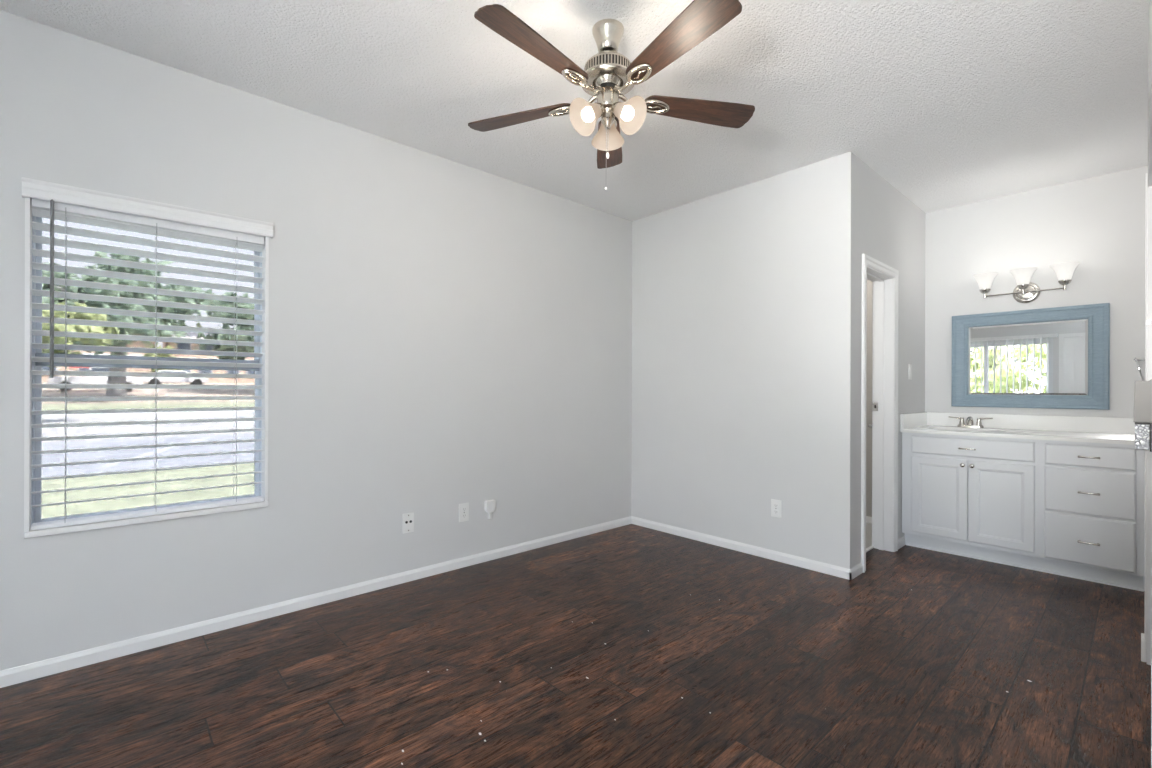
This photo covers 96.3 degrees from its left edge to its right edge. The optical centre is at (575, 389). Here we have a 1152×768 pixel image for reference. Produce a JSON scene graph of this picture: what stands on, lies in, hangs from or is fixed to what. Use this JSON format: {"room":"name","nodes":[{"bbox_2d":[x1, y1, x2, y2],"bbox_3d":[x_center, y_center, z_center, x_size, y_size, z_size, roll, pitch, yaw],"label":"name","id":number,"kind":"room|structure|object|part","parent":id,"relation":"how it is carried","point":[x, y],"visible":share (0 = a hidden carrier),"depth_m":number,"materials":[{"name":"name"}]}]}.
{"room":"empty bedroom","nodes":[
{"label":"empty bedroom","id":0,"kind":"room"},
{"bbox_2d":[0,10,631,670],"bbox_3d":[-1.463,-0.155,2.750,5.403,2.600,0.130,0,0,-42],"label":"wall","id":1,"kind":"structure","parent":0,"point":[445,334],"depth_m":2.81,"materials":[{"name":"paint"}]},
{"bbox_2d":[24,197,268,538],"bbox_3d":[-1.896,-0.093,2.351,0.838,1.355,0.147,0,0,-42],"label":"window","id":2,"kind":"structure","parent":1,"relation":"in","point":[101,507],"depth_m":2.32,"materials":[{"name":"white plastic"}]},
{"bbox_3d":[-1.859,0.572,2.308,0.838,0.024,0.032,0,0,-42],"label":"sill","id":3,"kind":"part","parent":2,"relation":"part of","materials":[{"name":"paint"}]},
{"bbox_3d":[-1.916,-0.122,2.373,0.792,0.053,0.028,0,0,-42],"label":"meeting rail","id":4,"kind":"part","parent":2,"relation":"part of","materials":[{"name":"grey plastic"}]},
{"bbox_3d":[-1.919,0.202,2.375,0.794,0.700,0.022,0,0,-42],"label":"sash","id":5,"kind":"part","parent":2,"relation":"part of","materials":[{"name":"white plastic"}]},
{"bbox_2d":[22,177,272,529],"bbox_3d":[-1.865,-0.137,2.323,0.860,1.391,0.098,0,0,-42],"label":"window blind","id":6,"kind":"object","parent":2,"relation":"attached to","point":[52,201],"visible":1,"depth_m":2.28,"materials":[{"name":"white plastic"}]},
{"bbox_3d":[-2.103,-0.099,2.125,0.002,1.285,0.070,0,0,-42],"label":"ladder cord","id":7,"kind":"part","parent":6,"relation":"part of","materials":[{"name":"white fabric"}]},
{"bbox_3d":[-1.879,0.549,2.330,0.804,0.018,0.062,0,0,-42],"label":"rail","id":8,"kind":"part","parent":6,"relation":"part of","materials":[{"name":"white plastic"}]},
{"bbox_3d":[-1.890,-0.098,2.319,0.002,1.285,0.070,0,0,-42],"label":"ladder cord","id":9,"kind":"part","parent":6,"relation":"part of","materials":[{"name":"white fabric"}]},
{"bbox_3d":[-1.667,-0.098,2.522,0.002,1.285,0.070,0,0,-42],"label":"ladder cord","id":10,"kind":"part","parent":6,"relation":"part of","materials":[{"name":"white fabric"}]},
{"bbox_3d":[-1.932,-0.430,2.392,0.794,0.658,0.020,0,0,-42],"label":"sash","id":11,"kind":"part","parent":2,"relation":"part of","materials":[{"name":"white plastic"}]},
{"bbox_3d":[-1.919,0.209,2.375,0.758,0.650,0.002,0,0,-42],"label":"glass","id":12,"kind":"part","parent":2,"relation":"part of","materials":[{"name":"clear glass"}]},
{"bbox_3d":[-1.932,-0.428,2.392,0.758,0.625,0.002,0,0,-42],"label":"glass","id":13,"kind":"part","parent":2,"relation":"part of","materials":[{"name":"clear glass"}]},
{"bbox_2d":[0,516,631,687],"bbox_3d":[-1.419,1.115,2.698,5.143,0.062,0.011,0,0,-42],"label":"baseboard","id":14,"kind":"structure","parent":1,"relation":"attached to","point":[47,667],"depth_m":2.55,"materials":[{"name":"paint"}]},
{"bbox_2d":[402,512,413,533],"bbox_3d":[-1.001,0.797,3.079,0.072,0.118,0.010,0,0,-42],"label":"wall jack plate","id":15,"kind":"object","parent":1,"relation":"attached to","point":[408,518],"visible":1,"depth_m":3.08,"materials":[{"name":"white plastic"}]},
{"bbox_2d":[459,502,468,521],"bbox_3d":[-0.724,0.794,3.332,0.072,0.118,0.009,0,0,-42],"label":"power outlet","id":16,"kind":"object","parent":1,"relation":"attached to","point":[464,507],"visible":1,"depth_m":3.33,"materials":[{"name":"white plastic"}]},
{"bbox_2d":[485,500,495,518],"bbox_3d":[-0.575,0.805,3.454,0.072,0.125,0.030,0,0,-42],"label":"plug","id":17,"kind":"object","parent":1,"relation":"attached to","point":[490,505],"visible":1,"depth_m":3.44,"materials":[{"name":"white plastic"}]},
{"bbox_2d":[0,0,1148,220],"bbox_3d":[0.549,-1.499,1.738,7.008,0.100,4.333,0,0,-42],"label":"ceiling","id":18,"kind":"structure","parent":0,"point":[952,103],"depth_m":2.40,"materials":[{"name":"white paint"}]},
{"bbox_2d":[468,0,754,189],"bbox_3d":[0.120,-1.122,2.044,1.220,0.657,1.230,0,0,-42],"label":"ceiling fan","id":19,"kind":"object","parent":18,"relation":"hanging from","point":[608,75],"visible":1,"depth_m":2.01,"materials":[{"name":"brown wood"}]},
{"bbox_3d":[-0.238,-1.177,2.231,0.493,0.033,0.130,0,0,22],"label":"blade","id":20,"kind":"part","parent":19,"relation":"part of","materials":[{"name":"brown wood"}]},
{"bbox_3d":[-0.129,-1.177,1.778,0.130,0.033,0.493,0,0,40],"label":"blade","id":21,"kind":"part","parent":19,"relation":"part of","materials":[{"name":"brown wood"}]},
{"bbox_3d":[0.042,-1.067,2.024,0.127,0.129,0.139,0,0,-42],"label":"lamp shade","id":22,"kind":"part","parent":19,"relation":"part of","materials":[{"name":"white glass"}]},
{"bbox_3d":[0.055,-1.084,2.031,0.070,0.064,0.057,0,0,-42],"label":"bulb","id":23,"kind":"part","parent":19,"relation":"part of","materials":[{"name":"white glass"}]},
{"bbox_3d":[0.120,-0.933,2.057,0.004,0.255,0.002,0,0,-42],"label":"pull chain","id":24,"kind":"part","parent":19,"relation":"part of","materials":[{"name":"silver metal"}]},
{"bbox_2d":[584,54,629,70],"bbox_3d":[0.129,-1.272,2.080,0.192,0.037,0.192,0,0,-42],"label":"vent grille","id":25,"kind":"object","parent":19,"relation":"attached to","point":[598,60],"depth_m":1.99,"materials":[{"name":"silver metal"}]},
{"bbox_3d":[0.135,-1.067,2.194,0.129,0.129,0.129,0,0,-42],"label":"lamp shade","id":26,"kind":"part","parent":19,"relation":"part of","materials":[{"name":"white glass"}]},
{"bbox_3d":[0.159,-1.176,2.475,0.130,0.033,0.493,0,0,4],"label":"blade","id":27,"kind":"part","parent":19,"relation":"part of","materials":[{"name":"brown wood"}]},
{"bbox_3d":[0.195,-1.083,2.022,0.058,0.064,0.070,0,0,-42],"label":"bulb","id":28,"kind":"part","parent":19,"relation":"part of","materials":[{"name":"white glass"}]},
{"bbox_3d":[0.207,-1.067,2.013,0.139,0.129,0.127,0,0,-42],"label":"lamp shade","id":29,"kind":"part","parent":19,"relation":"part of","materials":[{"name":"white glass"}]},
{"bbox_3d":[0.336,-1.176,1.742,0.130,0.033,0.493,0,0,-32],"label":"blade","id":30,"kind":"part","parent":19,"relation":"part of","materials":[{"name":"brown wood"}]},
{"bbox_3d":[0.514,-1.175,2.173,0.493,0.033,0.130,0,0,-14],"label":"blade","id":31,"kind":"part","parent":19,"relation":"part of","materials":[{"name":"brown wood"}]},
{"bbox_2d":[0,523,1150,767],"bbox_3d":[0.542,1.187,1.738,7.008,0.088,4.333,0,0,-42],"label":"floor","id":32,"kind":"structure","parent":0,"point":[912,660],"depth_m":2.06,"materials":[{"name":"brown wood"}]},
{"bbox_2d":[902,432,1144,591],"bbox_3d":[3.016,0.736,3.540,0.658,0.843,1.212,0,0,-42],"label":"vanity cabinet","id":33,"kind":"object","parent":32,"relation":"on","point":[1076,510],"visible":0.81,"depth_m":3.27,"materials":[{"name":"paint"}]},
{"bbox_3d":[2.550,0.754,3.625,0.018,0.548,0.332,0,0,-42],"label":"door","id":34,"kind":"part","parent":33,"relation":"part of","materials":[{"name":"paint"}]},
{"bbox_3d":[2.666,0.396,3.499,0.018,0.126,0.673,0,0,-42],"label":"false drawer","id":35,"kind":"part","parent":33,"relation":"part of","materials":[{"name":"paint"}]},
{"bbox_3d":[2.778,0.755,3.375,0.018,0.548,0.338,0,0,-42],"label":"door","id":36,"kind":"part","parent":33,"relation":"part of","materials":[{"name":"paint"}]},
{"bbox_2d":[900,412,1134,444],"bbox_3d":[3.023,0.303,3.546,0.647,0.239,1.213,0,0,-42],"label":"countertop","id":37,"kind":"structure","parent":33,"relation":"on","point":[1109,430],"depth_m":3.59,"materials":[{"name":"stone"}]},
{"bbox_2d":[949,416,992,427],"bbox_3d":[2.955,0.246,3.876,0.144,0.086,0.271,0,0,-42],"label":"bathroom faucet","id":38,"kind":"object","parent":37,"relation":"on","point":[969,421],"visible":0.98,"depth_m":3.88,"materials":[{"name":"silver metal"}]},
{"bbox_3d":[2.933,0.240,3.969,0.040,0.065,0.103,0,0,-42],"label":"lever","id":39,"kind":"part","parent":38,"relation":"part of","materials":[{"name":"silver metal"}]},
{"bbox_3d":[2.953,0.239,3.874,0.138,0.071,0.040,0,0,-42],"label":"spout","id":40,"kind":"part","parent":38,"relation":"part of","materials":[{"name":"silver metal"}]},
{"bbox_3d":[3.046,0.241,3.845,0.040,0.065,0.103,0,0,-42],"label":"lever","id":41,"kind":"part","parent":38,"relation":"part of","materials":[{"name":"silver metal"}]},
{"bbox_3d":[2.855,1.151,3.394,0.012,0.012,1.188,0,0,-42],"label":"shoe moulding","id":42,"kind":"part","parent":33,"relation":"part of","materials":[{"name":"paint"}]},
{"bbox_3d":[3.037,0.909,3.053,0.032,0.015,0.096,0,0,-42],"label":"handle","id":43,"kind":"part","parent":33,"relation":"part of","materials":[{"name":"silver metal"}]},
{"bbox_3d":[3.037,0.614,3.053,0.032,0.015,0.096,0,0,-42],"label":"handle","id":44,"kind":"part","parent":33,"relation":"part of","materials":[{"name":"silver metal"}]},
{"bbox_3d":[3.038,0.401,3.053,0.032,0.015,0.096,0,0,-42],"label":"handle","id":45,"kind":"part","parent":33,"relation":"part of","materials":[{"name":"silver metal"}]},
{"bbox_3d":[3.053,0.902,3.073,0.018,0.286,0.386,0,0,-42],"label":"drawer","id":46,"kind":"part","parent":33,"relation":"part of","materials":[{"name":"paint"}]},
{"bbox_3d":[3.054,0.611,3.073,0.018,0.272,0.386,0,0,-42],"label":"drawer","id":47,"kind":"part","parent":33,"relation":"part of","materials":[{"name":"paint"}]},
{"bbox_3d":[3.054,0.399,3.073,0.018,0.129,0.386,0,0,-42],"label":"drawer","id":48,"kind":"part","parent":33,"relation":"part of","materials":[{"name":"paint"}]},
{"bbox_2d":[631,152,858,568],"bbox_3d":[1.122,-0.148,3.827,0.130,2.600,1.762,0,0,-42],"label":"wall","id":49,"kind":"structure","parent":0,"point":[745,299],"depth_m":3.59,"materials":[{"name":"paint"}]},
{"bbox_2d":[632,516,851,579],"bbox_3d":[1.071,1.121,3.776,0.011,0.062,1.773,0,0,-42],"label":"baseboard","id":50,"kind":"structure","parent":49,"relation":"attached to","point":[837,571],"depth_m":3.60,"materials":[{"name":"paint"}]},
{"bbox_2d":[771,499,780,517],"bbox_3d":[1.349,0.802,3.473,0.009,0.118,0.072,0,0,-42],"label":"power outlet","id":51,"kind":"object","parent":49,"relation":"attached to","point":[775,504],"visible":1,"depth_m":3.47,"materials":[{"name":"white plastic"}]},
{"bbox_2d":[849,562,862,579],"bbox_3d":[1.734,1.123,3.188,0.199,0.062,0.011,0,0,-42],"label":"baseboard","id":52,"kind":"structure","parent":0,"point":[857,570],"depth_m":3.18,"materials":[{"name":"paint"}]},
{"bbox_2d":[866,280,872,516],"bbox_3d":[2.279,-0.145,4.766,0.070,2.600,1.329,0,0,-42],"label":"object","id":53,"kind":"structure","parent":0,"point":[869,283],"depth_m":4.44,"materials":[{"name":"paint"}]},
{"bbox_2d":[866,516,871,522],"bbox_3d":[2.246,1.124,4.738,0.011,0.062,1.329,0,0,-42],"label":"baseboard","id":54,"kind":"structure","parent":53,"relation":"attached to","point":[868,519],"depth_m":4.43,"materials":[{"name":"paint"}]},
{"bbox_2d":[858,159,924,563],"bbox_3d":[2.265,-0.145,3.765,1.475,2.600,0.130,0,0,-42],"label":"wall","id":55,"kind":"structure","parent":0,"point":[891,226],"depth_m":3.78,"materials":[{"name":"paint"}]},
{"bbox_2d":[861,254,898,572],"bbox_3d":[2.014,0.149,3.527,0.675,2.011,0.149,0,0,-42],"label":"door frame","id":56,"kind":"structure","parent":55,"relation":"in","point":[885,279],"depth_m":3.69,"materials":[{"name":"paint"}]},
{"bbox_3d":[2.177,0.125,3.748,0.002,0.060,0.034,0,0,-42],"label":"strike plate","id":57,"kind":"part","parent":56,"relation":"part of","materials":[{"name":"silver metal"}]},
{"bbox_2d":[898,536,904,548],"bbox_3d":[2.373,1.125,3.772,0.195,0.062,0.011,0,0,-42],"label":"baseboard","id":58,"kind":"structure","parent":55,"relation":"attached to","point":[901,542],"depth_m":3.77,"materials":[{"name":"paint"}]},
{"bbox_2d":[908,364,911,379],"bbox_3d":[2.552,-0.134,3.933,0.072,0.118,0.009,0,0,-42],"label":"light switch","id":59,"kind":"object","parent":55,"relation":"attached to","point":[910,365],"visible":1,"depth_m":3.92,"materials":[{"name":"white plastic"}]},
{"bbox_2d":[925,166,1147,417],"bbox_3d":[3.312,-0.142,3.808,0.130,2.600,1.478,0,0,-42],"label":"wall","id":60,"kind":"structure","parent":0,"point":[1098,222],"depth_m":3.66,"materials":[{"name":"paint"}]},
{"bbox_2d":[973,262,1079,302],"bbox_3d":[3.202,-0.741,3.686,0.199,0.225,0.583,0,0,-42],"label":"vanity light","id":61,"kind":"object","parent":60,"relation":"attached to","point":[1026,291],"visible":1,"depth_m":3.67,"materials":[{"name":"white glass"}]},
{"bbox_3d":[3.040,-0.799,3.830,0.152,0.109,0.152,0,0,-42],"label":"lamp shade","id":62,"kind":"part","parent":61,"relation":"part of","materials":[{"name":"white glass"}]},
{"bbox_3d":[3.184,-0.799,3.671,0.152,0.109,0.152,0,0,-42],"label":"lamp shade","id":63,"kind":"part","parent":61,"relation":"part of","materials":[{"name":"white glass"}]},
{"bbox_3d":[3.330,-0.798,3.511,0.152,0.109,0.152,0,0,-42],"label":"lamp shade","id":64,"kind":"part","parent":61,"relation":"part of","materials":[{"name":"white glass"}]},
{"bbox_2d":[951,303,1109,409],"bbox_3d":[3.256,-0.221,3.746,0.034,0.710,0.864,0,0,-42],"label":"framed mirror","id":65,"kind":"object","parent":60,"relation":"attached to","point":[1056,357],"visible":1,"depth_m":3.71,"materials":[{"name":"blue paint"}]},
{"bbox_2d":[968,319,1087,394],"bbox_3d":[3.263,-0.221,3.752,0.003,0.526,0.664,0,0,-42],"label":"mirror glass","id":66,"kind":"object","parent":65,"relation":"attached to","point":[1025,356],"depth_m":3.73,"materials":[{"name":"silver mirror"}]},
{"bbox_2d":[927,412,1134,433],"bbox_3d":[3.255,0.238,3.756,0.021,0.108,1.212,0,0,-42],"label":"backsplash","id":67,"kind":"structure","parent":60,"relation":"attached to","point":[1116,425],"depth_m":3.66,"materials":[{"name":"stone"}]},
{"bbox_2d":[1146,0,1151,767],"bbox_3d":[1.938,-0.145,1.656,1.595,2.600,0.130,0,0,-42],"label":"wall","id":68,"kind":"structure","parent":0,"point":[1150,1],"depth_m":1.56,"materials":[{"name":"paint"}]},
{"bbox_2d":[1141,633,1145,661],"bbox_3d":[2.442,1.110,2.218,0.098,0.092,0.015,0,0,-42],"label":"trim","id":69,"kind":"structure","parent":68,"relation":"attached to","point":[1143,643],"depth_m":2.19,"materials":[{"name":"paint"}]},
{"bbox_2d":[1144,74,1151,664],"bbox_3d":[1.937,0.119,1.660,1.500,2.070,0.136,0,0,-42],"label":"door","id":70,"kind":"structure","parent":68,"relation":"in","point":[1148,203],"depth_m":2.17,"materials":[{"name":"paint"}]},
{"bbox_2d":[1133,379,1151,422],"bbox_3d":[2.374,0.044,2.151,0.068,0.187,0.064,0,0,-42],"label":"wall box","id":71,"kind":"object","parent":70,"relation":"attached to","point":[1142,392],"visible":1,"depth_m":2.14,"materials":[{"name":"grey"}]},
{"bbox_2d":[1135,422,1151,451],"bbox_3d":[2.375,0.198,2.150,0.068,0.116,0.060,0,0,-42],"label":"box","id":72,"kind":"object","parent":70,"relation":"attached to","point":[1143,431],"visible":0.99,"depth_m":2.14,"materials":[{"name":"silver plastic"}]},
{"bbox_3d":[2.428,0.076,2.195,0.054,1.980,0.006,0,0,-42],"label":"casing","id":73,"kind":"part","parent":70,"relation":"part of","materials":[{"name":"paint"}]},
{"bbox_3d":[3.126,-0.142,2.726,1.603,2.600,0.130,0,0,-42],"label":"wall","id":74,"kind":"structure","parent":0,"visible":0},
{"bbox_2d":[1134,357,1144,380],"bbox_3d":[3.361,-0.124,3.067,0.148,0.145,0.058,0,0,-42],"label":"towel ring","id":75,"kind":"object","parent":74,"relation":"attached to","point":[1135,359],"visible":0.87,"depth_m":3.04,"materials":[{"name":"silver metal"}]}
]}

